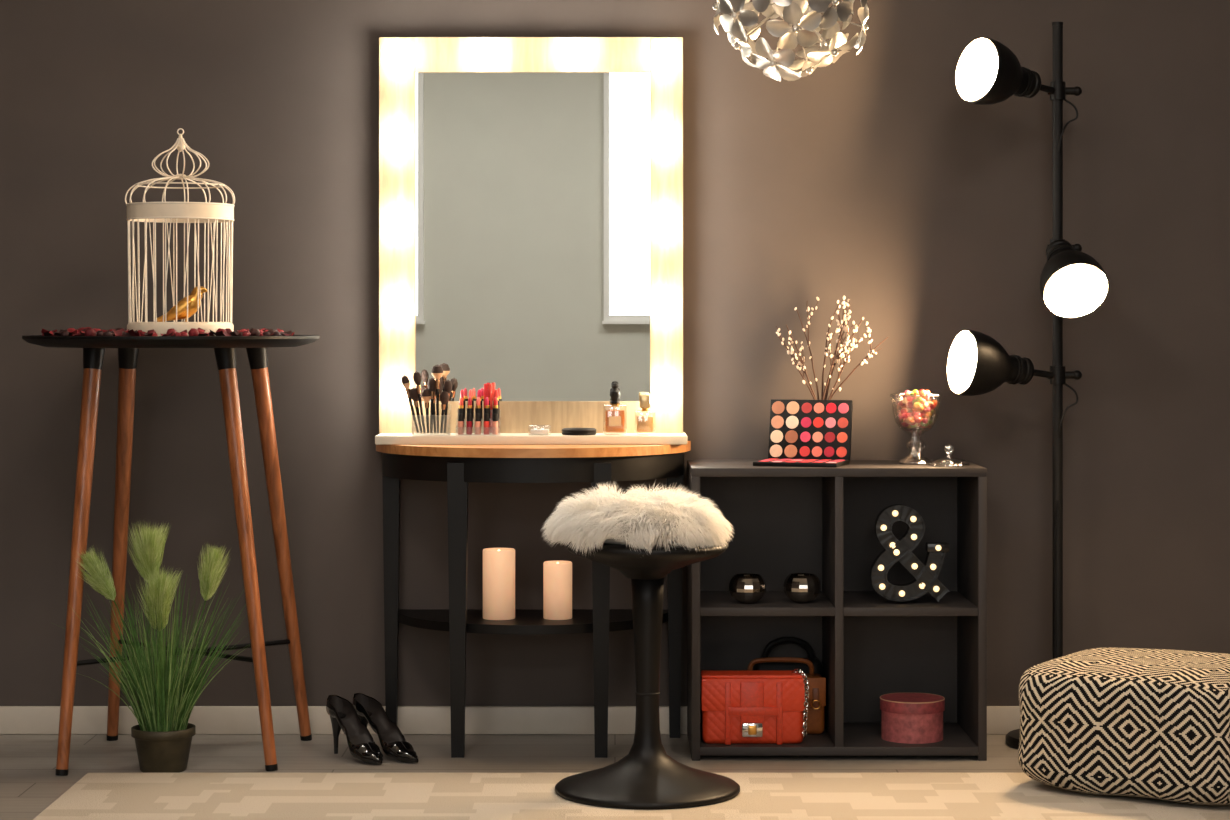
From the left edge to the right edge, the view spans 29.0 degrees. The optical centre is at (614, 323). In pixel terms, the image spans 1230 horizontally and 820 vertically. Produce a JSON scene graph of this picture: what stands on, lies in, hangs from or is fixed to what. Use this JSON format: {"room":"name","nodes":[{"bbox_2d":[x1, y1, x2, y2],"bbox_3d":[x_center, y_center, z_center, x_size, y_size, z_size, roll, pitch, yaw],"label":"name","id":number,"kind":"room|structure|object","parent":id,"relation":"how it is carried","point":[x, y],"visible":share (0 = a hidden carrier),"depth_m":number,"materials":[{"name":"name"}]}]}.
{"room":"dressing room","nodes":[
{"label":"dressing room","id":0,"kind":"room"},
{"bbox_2d":[0,734,1023,819],"bbox_3d":[0.000,1.080,1.470,6.200,0.100,9.200,0,0,0],"label":"floor","id":1,"kind":"structure","parent":0,"point":[29,781],"depth_m":5.63,"materials":[{"name":"laminate"}]},
{"bbox_2d":[52,520,247,772],"bbox_3d":[-1.017,0.738,5.481,0.438,0.585,0.477,0,0,-44],"label":"potted grass plant","id":2,"kind":"object","parent":1,"relation":"on","point":[163,734],"visible":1,"depth_m":5.44,"materials":[{"name":"green plant"}]},
{"bbox_2d":[22,335,319,775],"bbox_3d":[-1.045,0.530,5.608,0.690,1.005,0.690,0,0,0],"label":"bar table","id":3,"kind":"object","parent":1,"relation":"on","point":[93,347],"visible":0.95,"depth_m":5.52,"materials":[{"name":"black paint"}]},
{"bbox_2d":[41,327,294,335],"bbox_3d":[-1.053,0.021,5.617,0.607,0.027,0.610,0,0,0],"label":"rose","id":4,"kind":"object","parent":3,"relation":"on","point":[88,331],"visible":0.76,"depth_m":5.42,"materials":[{"name":"red plant"}]},
{"bbox_2d":[125,128,234,335],"bbox_3d":[-1.024,-0.215,5.608,0.256,0.496,0.257,0,0,0],"label":"birdcage","id":5,"kind":"object","parent":3,"relation":"on","point":[165,212],"visible":0.96,"depth_m":5.55,"materials":[{"name":"beige metal"}]},
{"bbox_2d":[157,286,206,321],"bbox_3d":[-1.018,-0.042,5.585,0.120,0.095,0.052,0,0,0],"label":"bird figurine","id":6,"kind":"object","parent":5,"relation":"in","point":[193,297],"visible":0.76,"depth_m":5.57,"materials":[{"name":"metal"}]},
{"bbox_2d":[326,695,383,763],"bbox_3d":[-0.615,0.961,5.620,0.076,0.138,0.220,0,0,-43],"label":"shoe","id":7,"kind":"object","parent":1,"relation":"on","point":[343,715],"visible":1,"depth_m":5.64,"materials":[{"name":"black leather"}]},
{"bbox_2d":[352,693,418,762],"bbox_3d":[-0.544,0.961,5.643,0.241,0.138,0.078,0,0,43],"label":"shoe","id":8,"kind":"object","parent":1,"relation":"on","point":[369,710],"visible":0.99,"depth_m":5.66,"materials":[{"name":"black leather"}]},
{"bbox_2d":[376,441,690,757],"bbox_3d":[-0.204,0.661,5.770,0.788,0.737,0.370,0,0,0],"label":"table","id":9,"kind":"object","parent":1,"relation":"on","point":[456,465],"visible":0.95,"depth_m":5.64,"materials":[{"name":"brown wood"}]},
{"bbox_2d":[483,548,514,619],"bbox_3d":[-0.282,0.631,5.770,0.079,0.168,0.079,0,0,0],"label":"pillar candle","id":10,"kind":"object","parent":9,"relation":"on","point":[498,563],"visible":1,"depth_m":5.74,"materials":[{"name":"wax"}]},
{"bbox_2d":[375,37,686,444],"bbox_3d":[-0.205,-0.209,5.867,0.762,1.005,0.203,0,0,0],"label":"vanity mirror","id":11,"kind":"object","parent":9,"relation":"on","point":[531,188],"visible":0.98,"depth_m":5.90,"materials":[{"name":"white mirror"}]},
{"bbox_2d":[402,365,451,434],"bbox_3d":[-0.459,0.185,5.803,0.124,0.172,0.055,0,0,0],"label":"brush holder","id":12,"kind":"object","parent":11,"relation":"on","point":[433,385],"visible":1,"depth_m":5.79,"materials":[{"name":"plastic"}]},
{"bbox_2d":[455,384,500,435],"bbox_3d":[-0.334,0.209,5.812,0.108,0.124,0.084,0,0,0],"label":"stand","id":13,"kind":"object","parent":11,"relation":"on","point":[491,418],"visible":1,"depth_m":5.81,"materials":[{"name":"plastic"}]},
{"bbox_2d":[528,425,550,434],"bbox_3d":[-0.184,0.259,5.800,0.054,0.024,0.045,0,0,0],"label":"jar","id":14,"kind":"object","parent":11,"relation":"on","point":[532,431],"visible":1,"depth_m":5.78,"materials":[{"name":"glass"}]},
{"bbox_2d":[562,428,595,435],"bbox_3d":[-0.088,0.263,5.810,0.085,0.016,0.085,0,0,0],"label":"makeup compact","id":15,"kind":"object","parent":11,"relation":"on","point":[565,431],"visible":1,"depth_m":5.78,"materials":[{"name":"black paint"}]},
{"bbox_2d":[603,383,626,434],"bbox_3d":[0.000,0.207,5.799,0.058,0.126,0.027,0,0,0],"label":"perfume bottle","id":16,"kind":"object","parent":11,"relation":"on","point":[614,419],"visible":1,"depth_m":5.79,"materials":[{"name":"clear glass"}]},
{"bbox_2d":[635,394,654,434],"bbox_3d":[0.073,0.221,5.805,0.050,0.098,0.024,0,0,0],"label":"perfume bottle","id":17,"kind":"object","parent":11,"relation":"on","point":[644,423],"visible":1,"depth_m":5.80,"materials":[{"name":"clear glass"}]},
{"bbox_2d":[543,561,571,619],"bbox_3d":[-0.139,0.646,5.770,0.070,0.137,0.070,0,0,0],"label":"pillar candle","id":18,"kind":"object","parent":9,"relation":"on","point":[557,575],"visible":1,"depth_m":5.74,"materials":[{"name":"wax"}]},
{"bbox_2d":[33,773,1229,819],"bbox_3d":[0.350,1.025,4.536,3.100,0.010,1.732,0,0,0],"label":"area rug","id":19,"kind":"object","parent":1,"relation":"on","point":[96,796],"visible":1,"depth_m":5.12,"materials":[{"name":"beige carpet"}]},
{"bbox_2d":[541,480,739,809],"bbox_3d":[0.055,0.679,5.186,0.437,0.681,0.411,0,0,0],"label":"stool","id":20,"kind":"object","parent":19,"relation":"on","point":[642,535],"visible":1,"depth_m":5.09,"materials":[{"name":"black paint"}]},
{"bbox_2d":[1018,648,1229,804],"bbox_3d":[1.205,0.879,5.260,0.534,0.282,0.510,0,0,33],"label":"woven pouf","id":21,"kind":"object","parent":19,"relation":"on","point":[1135,722],"visible":1,"depth_m":5.06,"materials":[{"name":"multicoloured fabric"}]},
{"bbox_2d":[687,460,986,760],"bbox_3d":[0.529,0.685,5.776,0.696,0.690,0.352,0,0,0],"label":"cube shelf","id":22,"kind":"object","parent":1,"relation":"on","point":[819,521],"visible":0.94,"depth_m":5.95,"materials":[{"name":"grey laminate"}]},
{"bbox_2d":[729,573,765,603],"bbox_3d":[0.318,0.635,5.690,0.089,0.068,0.087,0,0,0],"label":"tealight holder","id":23,"kind":"object","parent":22,"relation":"on","point":[745,588],"visible":1,"depth_m":5.66,"materials":[{"name":"glass"}]},
{"bbox_2d":[701,668,808,744],"bbox_3d":[0.332,0.909,5.668,0.255,0.178,0.105,0,0,0],"label":"handbag","id":24,"kind":"object","parent":22,"relation":"on","point":[738,706],"visible":1,"depth_m":5.63,"materials":[{"name":"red leather"}]},
{"bbox_2d":[748,657,825,733],"bbox_3d":[0.415,0.906,5.800,0.194,0.183,0.091,0,0,0],"label":"handbag","id":25,"kind":"object","parent":22,"relation":"on","point":[816,700],"visible":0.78,"depth_m":5.77,"materials":[{"name":"leather"}]},
{"bbox_2d":[753,637,821,675],"bbox_3d":[0.428,0.886,5.885,0.170,0.223,0.050,0,0,0],"label":"handbag","id":26,"kind":"object","parent":22,"relation":"in","point":[817,664],"visible":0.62,"depth_m":5.87,"materials":[{"name":"leather"}]},
{"bbox_2d":[783,573,820,602],"bbox_3d":[0.449,0.635,5.700,0.089,0.068,0.087,0,0,0],"label":"tealight holder","id":27,"kind":"object","parent":22,"relation":"on","point":[798,587],"visible":1,"depth_m":5.67,"materials":[{"name":"glass"}]},
{"bbox_2d":[753,399,852,467],"bbox_3d":[0.456,0.263,5.743,0.205,0.154,0.191,0,0,17],"label":"palette","id":28,"kind":"object","parent":22,"relation":"on","point":[802,433],"visible":1,"depth_m":5.80,"materials":[{"name":"black paint"}]},
{"bbox_2d":[776,296,887,399],"bbox_3d":[0.534,0.135,5.878,0.277,0.411,0.095,0,0,-3],"label":"branches","id":29,"kind":"object","parent":22,"relation":"on","point":[844,322],"visible":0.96,"depth_m":5.87,"materials":[{"name":"plant"}]},
{"bbox_2d":[870,504,948,601],"bbox_3d":[0.706,0.548,5.685,0.187,0.231,0.048,0,0,0],"label":"light","id":30,"kind":"object","parent":22,"relation":"in","point":[926,574],"visible":1,"depth_m":5.68,"materials":[{"name":"black metal"}]},
{"bbox_2d":[880,692,944,743],"bbox_3d":[0.716,0.949,5.720,0.156,0.098,0.156,0,0,0],"label":"gift box","id":31,"kind":"object","parent":22,"relation":"on","point":[909,718],"visible":1,"depth_m":5.66,"materials":[{"name":"red cardboard"}]},
{"bbox_2d":[890,389,941,464],"bbox_3d":[0.731,0.249,5.770,0.126,0.182,0.126,0,0,0],"label":"glass candy goblet","id":32,"kind":"object","parent":22,"relation":"on","point":[917,417],"visible":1,"depth_m":5.75,"materials":[{"name":"clear glass"}]},
{"bbox_2d":[928,444,969,466],"bbox_3d":[0.802,0.314,5.700,0.101,0.052,0.101,0,0,0],"label":"lid","id":33,"kind":"object","parent":22,"relation":"on","point":[948,458],"depth_m":5.68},
{"bbox_2d":[947,22,1108,748],"bbox_3d":[1.010,0.145,5.755,0.399,1.770,0.361,0,0,0],"label":"floor lamp","id":34,"kind":"object","parent":1,"relation":"on","point":[1073,284],"visible":0.96,"depth_m":5.72,"materials":[{"name":"black metal"}]},
{"bbox_2d":[0,0,1229,705],"bbox_3d":[0.000,-0.470,6.020,6.200,3.000,0.100,0,0,0],"label":"wall","id":35,"kind":"structure","parent":0,"point":[867,178],"depth_m":5.97,"materials":[{"name":"brown paint"}]},
{"bbox_2d":[0,706,1019,733],"bbox_3d":[0.000,0.995,5.963,6.000,0.070,0.014,0,0,0],"label":"baseboard","id":36,"kind":"structure","parent":35,"relation":"attached to","point":[13,719],"depth_m":5.96,"materials":[{"name":"white paint"}]},
{"bbox_3d":[0.000,-2.020,1.470,6.200,0.100,9.200,0,0,0],"label":"ceiling","id":37,"kind":"structure","parent":0,"visible":0},
{"bbox_2d":[713,0,868,81],"bbox_3d":[0.401,-1.260,5.418,0.352,1.420,0.365,0,0,0],"label":"pendant lamp","id":38,"kind":"object","parent":37,"relation":"hanging from","point":[808,12],"visible":1,"depth_m":5.34,"materials":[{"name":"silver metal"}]}
]}

